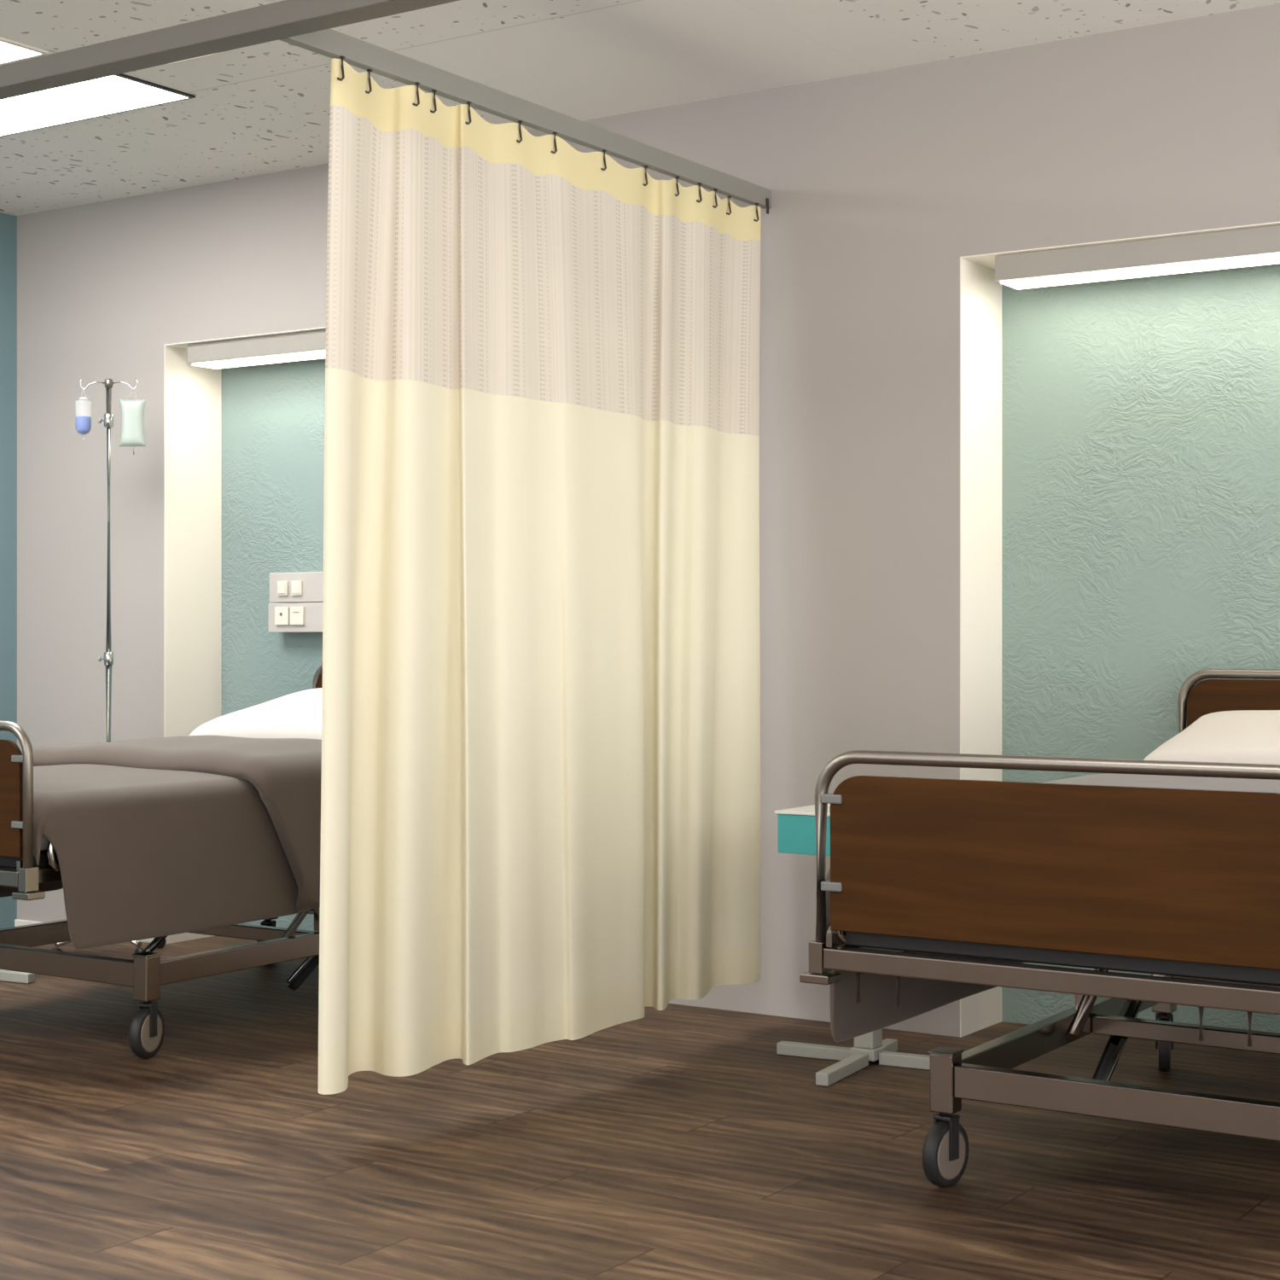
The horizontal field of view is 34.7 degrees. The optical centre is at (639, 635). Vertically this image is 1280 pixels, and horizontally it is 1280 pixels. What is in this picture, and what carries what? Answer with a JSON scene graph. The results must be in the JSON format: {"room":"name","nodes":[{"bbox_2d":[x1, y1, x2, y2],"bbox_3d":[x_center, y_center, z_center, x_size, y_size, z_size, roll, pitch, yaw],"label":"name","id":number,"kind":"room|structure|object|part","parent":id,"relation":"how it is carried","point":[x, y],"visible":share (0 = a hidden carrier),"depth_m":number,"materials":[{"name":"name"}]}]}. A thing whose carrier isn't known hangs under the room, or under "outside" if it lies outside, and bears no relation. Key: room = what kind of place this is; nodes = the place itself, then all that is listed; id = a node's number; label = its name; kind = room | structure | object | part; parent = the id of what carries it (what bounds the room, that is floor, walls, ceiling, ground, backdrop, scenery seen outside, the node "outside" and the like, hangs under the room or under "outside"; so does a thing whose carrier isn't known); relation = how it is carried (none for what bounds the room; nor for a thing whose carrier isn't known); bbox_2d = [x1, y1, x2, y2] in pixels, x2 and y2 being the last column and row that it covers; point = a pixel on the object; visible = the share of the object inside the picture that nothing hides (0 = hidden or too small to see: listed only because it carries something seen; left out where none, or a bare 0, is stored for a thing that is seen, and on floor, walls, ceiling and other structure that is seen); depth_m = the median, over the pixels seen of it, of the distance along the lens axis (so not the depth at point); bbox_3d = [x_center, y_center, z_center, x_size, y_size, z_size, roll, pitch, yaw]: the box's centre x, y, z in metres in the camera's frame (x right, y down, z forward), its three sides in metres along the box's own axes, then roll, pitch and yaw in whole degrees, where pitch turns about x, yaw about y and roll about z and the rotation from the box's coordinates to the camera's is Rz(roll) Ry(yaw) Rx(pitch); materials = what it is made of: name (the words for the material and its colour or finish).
{"room":"hospital room","nodes":[
{"label":"hospital room","id":0,"kind":"room"},
{"bbox_2d":[0,212,17,928],"bbox_3d":[-4.245,-0.242,4.955,0.100,2.685,7.410,0,0,33],"label":"wall","id":1,"kind":"structure","parent":0,"point":[8,222],"depth_m":7.70,"materials":[{"name":"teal paint"}]},
{"bbox_2d":[0,0,459,99],"bbox_3d":[-0.218,-1.265,3.870,7.820,0.050,0.075,0,0,33],"label":"overhead beam","id":2,"kind":"structure","parent":1,"relation":"attached to","point":[285,19],"depth_m":4.31,"materials":[{"name":"grey metal"}]},
{"bbox_2d":[0,936,1279,1279],"bbox_3d":[-0.926,1.140,2.794,8.020,0.080,7.450,0,0,33],"label":"floor","id":3,"kind":"structure","parent":0,"point":[677,1142],"depth_m":4.28,"materials":[{"name":"brown wood"}]},
{"bbox_2d":[0,969,34,983],"bbox_3d":[-2.177,0.771,6.604,0.511,0.655,0.472,0,0,-29],"label":"bedside table","id":4,"kind":"object","parent":3,"relation":"on","point":[5,975],"visible":0.27,"depth_m":6.49,"materials":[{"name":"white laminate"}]},
{"bbox_2d":[51,378,166,953],"bbox_3d":[-1.834,0.106,7.073,0.324,1.986,0.324,0,0,0],"label":"stand","id":5,"kind":"object","parent":3,"relation":"on","point":[108,416],"visible":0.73,"depth_m":7.06,"materials":[{"name":"silver metal"}]},
{"bbox_3d":[-1.905,1.025,7.003,0.204,0.059,0.020,0,0,-45],"label":"leg","id":6,"kind":"part","parent":5,"relation":"part of","materials":[{"name":"silver metal"}]},
{"bbox_2d":[75,397,91,434],"bbox_3d":[-1.922,-0.763,7.073,0.056,0.174,0.056,0,0,0],"label":"bottle","id":7,"kind":"object","parent":5,"relation":"hanging from","point":[83,423],"visible":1,"depth_m":7.05,"materials":[{"name":"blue plastic"}]},
{"bbox_3d":[-1.891,-0.868,7.073,0.087,0.039,0.006,0,0,0],"label":"hook arm","id":8,"kind":"part","parent":5,"relation":"part of","materials":[{"name":"silver metal"}]},
{"bbox_3d":[-1.776,-0.868,7.072,0.087,0.039,0.006,0,0,0],"label":"hook arm","id":9,"kind":"part","parent":5,"relation":"part of","materials":[{"name":"silver metal"}]},
{"bbox_2d":[118,398,145,454],"bbox_3d":[-1.752,-0.738,7.072,0.096,0.224,0.039,0,0,0],"label":"bag","id":10,"kind":"object","parent":5,"relation":"hanging from","point":[132,411],"visible":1,"depth_m":7.06,"materials":[{"name":"grey"}]},
{"bbox_3d":[-1.763,1.025,7.002,0.020,0.059,0.204,0,0,-45],"label":"leg","id":11,"kind":"part","parent":5,"relation":"part of","materials":[{"name":"silver metal"}]},
{"bbox_2d":[0,664,322,1058],"bbox_3d":[-1.305,0.594,6.048,0.974,1.012,2.072,0,0,33],"label":"hospital bed","id":12,"kind":"object","parent":3,"relation":"on","point":[147,972],"visible":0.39,"depth_m":5.40,"materials":[{"name":"silver metal"}]},
{"bbox_3d":[-1.860,0.396,5.205,0.866,0.284,0.016,0,0,33],"label":"footboard panel","id":13,"kind":"part","parent":12,"relation":"part of","materials":[{"name":"brown wood"}]},
{"bbox_3d":[-1.860,0.404,5.205,0.934,0.392,0.025,0,0,33],"label":"footboard frame","id":14,"kind":"part","parent":12,"relation":"part of","materials":[{"name":"silver"}]},
{"bbox_2d":[11,866,45,900],"bbox_3d":[-1.478,0.598,4.953,0.060,0.076,0.052,0,0,33],"label":"socket","id":15,"kind":"object","parent":12,"relation":"attached to","point":[24,878],"depth_m":4.94,"materials":[{"name":"silver metal"}]},
{"bbox_3d":[-1.305,0.589,6.048,0.882,0.038,2.060,0,0,33],"label":"lying frame","id":16,"kind":"part","parent":12,"relation":"part of","materials":[{"name":"silver metal"}]},
{"bbox_2d":[40,834,48,850],"bbox_3d":[-1.302,0.473,6.053,0.800,0.122,1.940,0,0,33],"label":"mattress","id":17,"kind":"object","parent":12,"relation":"on","point":[44,840],"visible":0.02,"depth_m":5.07,"materials":[{"name":"grey fabric"}]},
{"bbox_2d":[0,735,321,949],"bbox_3d":[-1.487,0.541,5.772,1.122,0.465,1.319,0,0,33],"label":"blanket","id":18,"kind":"object","parent":17,"relation":"on","point":[150,838],"visible":0.72,"depth_m":5.44,"materials":[{"name":"grey fabric"}]},
{"bbox_2d":[189,687,322,739],"bbox_3d":[-0.969,0.279,6.604,0.791,0.217,0.602,0,0,33],"label":"pillow","id":19,"kind":"object","parent":17,"relation":"on","point":[297,714],"visible":0.28,"depth_m":6.48,"materials":[{"name":"white fabric"}]},
{"bbox_3d":[-1.437,0.524,5.026,0.019,0.114,0.045,0,0,33],"label":"release handle","id":20,"kind":"part","parent":12,"relation":"part of","materials":[{"name":"silver metal"}]},
{"bbox_3d":[-1.285,0.889,5.341,0.054,0.122,0.054,0,0,33],"label":"leg post","id":21,"kind":"part","parent":12,"relation":"part of","materials":[{"name":"silver metal"}]},
{"bbox_3d":[-1.479,0.914,6.380,0.045,0.184,0.270,0,0,33],"label":"brake rod","id":22,"kind":"part","parent":12,"relation":"part of","materials":[{"name":"silver metal"}]},
{"bbox_3d":[-1.266,0.885,6.107,0.846,0.064,1.336,0,0,33],"label":"frame","id":23,"kind":"part","parent":12,"relation":"part of","materials":[{"name":"silver metal"}]},
{"bbox_3d":[-0.940,0.746,5.976,0.034,0.295,0.353,0,0,30],"label":"lift arm","id":24,"kind":"part","parent":12,"relation":"part of","materials":[{"name":"silver metal"}]},
{"bbox_3d":[-0.932,0.914,6.019,0.045,0.184,0.270,0,0,33],"label":"brake rod","id":25,"kind":"part","parent":12,"relation":"part of","materials":[{"name":"silver metal"}]},
{"bbox_3d":[-0.750,0.344,6.892,0.934,0.512,0.025,0,0,33],"label":"headboard frame","id":26,"kind":"part","parent":12,"relation":"part of","materials":[{"name":"brown wood"}]},
{"bbox_3d":[-0.750,0.326,6.892,0.883,0.424,0.016,0,0,33],"label":"headboard panel","id":27,"kind":"part","parent":12,"relation":"part of","materials":[{"name":"brown wood"}]},
{"bbox_2d":[774,803,930,1086],"bbox_3d":[0.578,0.771,5.270,0.511,0.655,0.472,0,0,-29],"label":"bedside table","id":28,"kind":"object","parent":3,"relation":"on","point":[796,827],"visible":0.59,"depth_m":5.20,"materials":[{"name":"white metal"}]},
{"bbox_3d":[0.461,1.083,5.342,0.214,0.031,0.034,0,0,28],"label":"leg","id":29,"kind":"part","parent":28,"relation":"part of","materials":[{"name":"white metal"}]},
{"bbox_3d":[0.507,1.083,5.123,0.034,0.031,0.274,0,0,28],"label":"leg","id":30,"kind":"part","parent":28,"relation":"part of","materials":[{"name":"white metal"}]},
{"bbox_3d":[0.636,1.083,5.369,0.034,0.031,0.140,0,0,28],"label":"leg","id":31,"kind":"part","parent":28,"relation":"part of","materials":[{"name":"white metal"}]},
{"bbox_3d":[0.725,1.083,5.204,0.240,0.031,0.034,0,0,28],"label":"leg","id":32,"kind":"part","parent":28,"relation":"part of","materials":[{"name":"white metal"}]},
{"bbox_2d":[799,669,1279,1187],"bbox_3d":[1.268,0.594,4.355,0.974,1.012,2.072,0,0,33],"label":"hospital bed","id":33,"kind":"object","parent":3,"relation":"on","point":[1179,887],"visible":0.99,"depth_m":3.58,"materials":[{"name":"brown wood"}]},
{"bbox_2d":[799,939,840,985],"bbox_3d":[0.331,0.598,3.763,0.060,0.076,0.052,0,0,33],"label":"socket","id":34,"kind":"object","parent":33,"relation":"attached to","point":[823,954],"depth_m":3.74,"materials":[{"name":"silver metal"}]},
{"bbox_3d":[0.381,0.524,3.830,0.019,0.114,0.045,0,0,33],"label":"release handle","id":35,"kind":"part","parent":33,"relation":"part of","materials":[{"name":"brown metal"}]},
{"bbox_3d":[0.611,0.889,4.093,0.054,0.122,0.054,0,0,33],"label":"leg post","id":36,"kind":"part","parent":33,"relation":"part of","materials":[{"name":"silver metal"}]},
{"bbox_3d":[0.713,0.404,3.511,0.934,0.392,0.025,0,0,33],"label":"footboard frame","id":37,"kind":"part","parent":33,"relation":"part of","materials":[{"name":"brown"}]},
{"bbox_3d":[1.268,0.589,4.355,0.882,0.038,2.060,0,0,33],"label":"lying frame","id":38,"kind":"part","parent":33,"relation":"part of","materials":[{"name":"silver metal"}]},
{"bbox_3d":[0.713,0.396,3.511,0.866,0.284,0.016,0,0,33],"label":"footboard panel","id":39,"kind":"part","parent":33,"relation":"part of","materials":[{"name":"brown wood"}]},
{"bbox_3d":[1.057,0.746,4.662,0.034,0.295,0.353,0,0,37],"label":"lift arm","id":40,"kind":"part","parent":33,"relation":"part of","materials":[{"name":"silver metal"}]},
{"bbox_3d":[1.306,0.885,4.413,0.846,0.064,1.336,0,0,33],"label":"frame","id":41,"kind":"part","parent":33,"relation":"part of","materials":[{"name":"silver metal"}]},
{"bbox_3d":[1.094,0.914,4.686,0.045,0.184,0.270,0,0,33],"label":"brake rod","id":42,"kind":"part","parent":33,"relation":"part of","materials":[{"name":"silver metal"}]},
{"bbox_3d":[1.325,0.889,5.179,0.054,0.122,0.054,0,0,33],"label":"leg post","id":43,"kind":"part","parent":33,"relation":"part of","materials":[{"name":"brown metal"}]},
{"bbox_3d":[1.823,0.344,5.199,0.934,0.512,0.025,0,0,33],"label":"headboard frame","id":44,"kind":"part","parent":33,"relation":"part of","materials":[{"name":"silver"}]},
{"bbox_3d":[1.823,0.326,5.199,0.883,0.424,0.016,0,0,33],"label":"headboard panel","id":45,"kind":"part","parent":33,"relation":"part of","materials":[{"name":"brown wood"}]},
{"bbox_2d":[0,0,1279,215],"bbox_3d":[-0.926,-1.625,2.794,8.020,0.080,7.450,0,0,33],"label":"ceiling","id":46,"kind":"structure","parent":0,"point":[263,108],"depth_m":5.61,"materials":[{"name":"tile"}]},
{"bbox_2d":[0,36,48,64],"bbox_3d":[-2.281,-1.582,5.643,1.225,0.006,0.600,0,0,33],"label":"recessed light","id":47,"kind":"object","parent":46,"relation":"in","point":[10,50],"visible":1,"depth_m":5.54,"materials":[{"name":"white plastic"}]},
{"bbox_2d":[0,41,40,63],"bbox_3d":[-2.277,-1.583,5.648,1.189,0.004,0.576,0,0,33],"label":"diffuser","id":48,"kind":"object","parent":47,"relation":"attached to","point":[9,51],"depth_m":5.54,"materials":[{"name":"white plastic"}]},
{"bbox_2d":[0,73,195,137],"bbox_3d":[-1.944,-1.582,6.155,1.225,0.006,0.465,0,0,33],"label":"recessed light","id":49,"kind":"object","parent":46,"relation":"in","point":[119,93],"visible":0.65,"depth_m":6.06,"materials":[{"name":"white plastic"}]},
{"bbox_2d":[17,3,1279,1037],"bbox_3d":[1.006,-0.242,5.731,7.820,2.685,0.340,0,0,33],"label":"wall","id":50,"kind":"structure","parent":0,"point":[880,183],"depth_m":5.84,"materials":[{"name":"grey paint"}]},
{"bbox_2d":[14,919,154,942],"bbox_3d":[-2.028,1.085,7.517,0.787,0.030,0.012,0,0,33],"label":"baseboard","id":51,"kind":"structure","parent":50,"relation":"attached to","point":[17,922],"depth_m":7.69,"materials":[{"name":"white paint"}]},
{"bbox_2d":[164,326,325,943],"bbox_3d":[-0.752,0.031,6.888,2.036,2.138,0.340,0,0,33],"label":"trim","id":52,"kind":"structure","parent":50,"relation":"attached to","point":[193,394],"depth_m":7.41,"materials":[{"name":"white paint"}]},
{"bbox_2d":[187,329,325,368],"bbox_3d":[-0.788,-0.998,6.833,1.850,0.075,0.170,0,0,33],"label":"light","id":53,"kind":"object","parent":50,"relation":"attached to","point":[305,345],"visible":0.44,"depth_m":7.10,"materials":[{"name":"grey paint"}]},
{"bbox_2d":[192,349,325,368],"bbox_3d":[-0.796,-0.963,6.822,1.826,0.006,0.118,0,0,33],"label":"diffuser","id":54,"kind":"object","parent":53,"relation":"attached to","point":[242,357],"depth_m":7.14,"materials":[{"name":"white plastic"}]},
{"bbox_2d":[221,358,325,930],"bbox_3d":[-0.675,0.033,7.005,2.030,2.135,0.060,0,0,33],"label":"wall panel","id":55,"kind":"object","parent":50,"relation":"attached to","point":[273,414],"depth_m":7.41,"materials":[{"name":"teal paint"}]},
{"bbox_2d":[268,571,323,632],"bbox_3d":[-1.100,-0.118,7.196,0.500,0.212,0.088,0,0,33],"label":"panel","id":56,"kind":"object","parent":50,"relation":"attached to","point":[305,589],"visible":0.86,"depth_m":7.23,"materials":[{"name":"grey plastic"}]},
{"bbox_2d":[274,606,289,624],"bbox_3d":[-1.268,-0.070,7.262,0.063,0.064,0.011,0,0,33],"label":"power socket","id":57,"kind":"object","parent":56,"relation":"attached to","point":[282,613],"depth_m":7.26,"materials":[{"name":"beige plastic"}]},
{"bbox_2d":[277,581,288,595],"bbox_3d":[-1.267,-0.168,7.268,0.046,0.052,0.009,0,0,33],"label":"light switch","id":58,"kind":"object","parent":56,"relation":"attached to","point":[282,586],"depth_m":7.26,"materials":[{"name":"beige plastic"}]},
{"bbox_2d":[290,580,302,595],"bbox_3d":[-1.211,-0.168,7.231,0.046,0.052,0.009,0,0,33],"label":"light switch","id":59,"kind":"object","parent":56,"relation":"attached to","point":[296,585],"depth_m":7.22,"materials":[{"name":"beige plastic"}]},
{"bbox_2d":[290,606,304,624],"bbox_3d":[-1.209,-0.070,7.223,0.063,0.064,0.011,0,0,33],"label":"power socket","id":60,"kind":"object","parent":56,"relation":"attached to","point":[297,613],"depth_m":7.22,"materials":[{"name":"beige plastic"}]},
{"bbox_2d":[279,28,771,214],"bbox_3d":[-0.183,-1.255,5.101,0.033,0.074,2.020,0,0,33],"label":"track","id":61,"kind":"object","parent":50,"relation":"attached to","point":[329,43],"visible":0.88,"depth_m":4.92,"materials":[{"name":"grey metal"}]},
{"bbox_2d":[337,55,344,81],"bbox_3d":[-0.638,-1.212,4.380,0.014,0.056,0.016,0,0,33],"label":"curtain hook","id":62,"kind":"object","parent":61,"relation":"hanging from","point":[341,57],"visible":1,"depth_m":4.38,"materials":[{"name":"grey metal"}]},
{"bbox_2d":[365,69,372,93],"bbox_3d":[-0.594,-1.212,4.483,0.014,0.056,0.016,0,0,33],"label":"curtain hook","id":63,"kind":"object","parent":61,"relation":"hanging from","point":[368,70],"visible":1,"depth_m":4.49,"materials":[{"name":"grey metal"}]},
{"bbox_2d":[318,58,761,1094],"bbox_3d":[-0.145,-0.127,5.123,0.167,2.214,1.835,0,0,37],"label":"privacy curtain","id":64,"kind":"object","parent":63,"relation":"hanging from","point":[540,783],"visible":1,"depth_m":4.91,"materials":[{"name":"yellow fabric"}]},
{"bbox_3d":[-0.152,0.157,5.114,0.164,1.457,1.812,0,0,37],"label":"panel","id":65,"kind":"part","parent":64,"relation":"part of","materials":[{"name":"yellow fabric"}]},
{"bbox_3d":[-0.155,-0.853,5.135,0.084,0.565,1.824,0,0,35],"label":"net panel","id":66,"kind":"part","parent":64,"relation":"part of","materials":[{"name":"beige fabric"}]},
{"bbox_2d":[413,81,419,106],"bbox_3d":[-0.500,-1.212,4.589,0.014,0.056,0.016,0,0,33],"label":"curtain hook","id":67,"kind":"object","parent":61,"relation":"hanging from","point":[417,84],"visible":1,"depth_m":4.59,"materials":[{"name":"grey metal"}]},
{"bbox_2d":[430,89,436,113],"bbox_3d":[-0.468,-1.212,4.651,0.014,0.056,0.016,0,0,33],"label":"curtain hook","id":68,"kind":"object","parent":61,"relation":"hanging from","point":[433,90],"visible":1,"depth_m":4.65,"materials":[{"name":"grey metal"}]},
{"bbox_2d":[465,101,471,124],"bbox_3d":[-0.398,-1.212,4.754,0.014,0.056,0.016,0,0,33],"label":"curtain hook","id":69,"kind":"object","parent":61,"relation":"hanging from","point":[468,102],"visible":1,"depth_m":4.76,"materials":[{"name":"grey metal"}]},
{"bbox_2d":[516,120,522,143],"bbox_3d":[-0.290,-1.212,4.930,0.014,0.056,0.016,0,0,33],"label":"curtain hook","id":70,"kind":"object","parent":61,"relation":"hanging from","point":[519,121],"visible":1,"depth_m":4.93,"materials":[{"name":"grey metal"}]},
{"bbox_2d":[550,131,557,153],"bbox_3d":[-0.210,-1.212,5.042,0.014,0.056,0.016,0,0,33],"label":"curtain hook","id":71,"kind":"object","parent":61,"relation":"hanging from","point":[555,132],"visible":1,"depth_m":5.04,"materials":[{"name":"grey metal"}]},
{"bbox_2d":[600,149,606,170],"bbox_3d":[-0.091,-1.212,5.226,0.014,0.056,0.016,0,0,33],"label":"curtain hook","id":72,"kind":"object","parent":61,"relation":"hanging from","point":[603,150],"visible":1,"depth_m":5.23,"materials":[{"name":"grey metal"}]},
{"bbox_2d":[643,165,647,186],"bbox_3d":[0.015,-1.212,5.404,0.014,0.056,0.016,0,0,33],"label":"curtain hook","id":73,"kind":"object","parent":61,"relation":"hanging from","point":[644,166],"visible":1,"depth_m":5.41,"materials":[{"name":"grey metal"}]},
{"bbox_2d":[674,176,679,196],"bbox_3d":[0.100,-1.212,5.530,0.014,0.056,0.016,0,0,33],"label":"curtain hook","id":74,"kind":"object","parent":61,"relation":"hanging from","point":[677,177],"visible":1,"depth_m":5.53,"materials":[{"name":"grey metal"}]},
{"bbox_2d":[696,182,702,202],"bbox_3d":[0.163,-1.212,5.609,0.014,0.056,0.016,0,0,33],"label":"curtain hook","id":75,"kind":"object","parent":61,"relation":"hanging from","point":[699,183],"visible":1,"depth_m":5.61,"materials":[{"name":"grey metal"}]},
{"bbox_2d":[712,188,717,208],"bbox_3d":[0.209,-1.212,5.680,0.014,0.056,0.016,0,0,33],"label":"curtain hook","id":76,"kind":"object","parent":61,"relation":"hanging from","point":[715,189],"visible":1,"depth_m":5.68,"materials":[{"name":"grey metal"}]},
{"bbox_2d":[726,195,731,215],"bbox_3d":[0.251,-1.212,5.775,0.014,0.056,0.016,0,0,33],"label":"curtain hook","id":77,"kind":"object","parent":61,"relation":"hanging from","point":[730,196],"visible":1,"depth_m":5.78,"materials":[{"name":"grey metal"}]},
{"bbox_2d":[753,203,758,221],"bbox_3d":[0.334,-1.212,5.868,0.014,0.056,0.016,0,0,33],"label":"curtain hook","id":78,"kind":"object","parent":61,"relation":"hanging from","point":[756,204],"visible":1,"depth_m":5.87,"materials":[{"name":"grey metal"}]},
{"bbox_2d":[960,221,1279,1037],"bbox_3d":[1.821,0.031,5.195,2.036,2.138,0.340,0,0,33],"label":"trim","id":79,"kind":"structure","parent":50,"relation":"attached to","point":[980,295],"depth_m":5.72,"materials":[{"name":"white paint"}]},
{"bbox_2d":[994,224,1279,289],"bbox_3d":[1.785,-0.998,5.140,1.850,0.075,0.170,0,0,33],"label":"light","id":80,"kind":"object","parent":50,"relation":"attached to","point":[1255,246],"visible":1,"depth_m":5.37,"materials":[{"name":"grey paint"}]},
{"bbox_2d":[1000,252,1279,289],"bbox_3d":[1.777,-0.963,5.129,1.826,0.006,0.118,0,0,33],"label":"diffuser","id":81,"kind":"object","parent":80,"relation":"attached to","point":[1183,262],"depth_m":5.40,"materials":[{"name":"white plastic"}]},
{"bbox_2d":[1001,263,1279,1033],"bbox_3d":[1.897,0.033,5.311,2.030,2.135,0.060,0,0,33],"label":"wall panel","id":82,"kind":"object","parent":50,"relation":"attached to","point":[1141,416],"depth_m":5.63,"materials":[{"name":"teal paint"}]},
{"bbox_3d":[1.271,0.473,4.359,0.800,0.122,1.940,0,0,33],"label":"mattress","id":83,"kind":"object","parent":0,"visible":0},
{"bbox_2d":[825,773,1279,1042],"bbox_3d":[1.085,0.541,4.079,1.122,0.465,1.319,0,0,33],"label":"blanket","id":84,"kind":"object","parent":83,"relation":"on","point":[876,1009],"visible":0.16,"depth_m":4.13,"materials":[{"name":"grey fabric"}]},
{"bbox_2d":[1143,709,1279,764],"bbox_3d":[1.655,0.286,4.944,0.791,0.202,0.498,0,0,33],"label":"pillow","id":85,"kind":"object","parent":83,"relation":"on","point":[1245,736],"visible":0.51,"depth_m":4.93,"materials":[{"name":"white fabric"}]}
]}

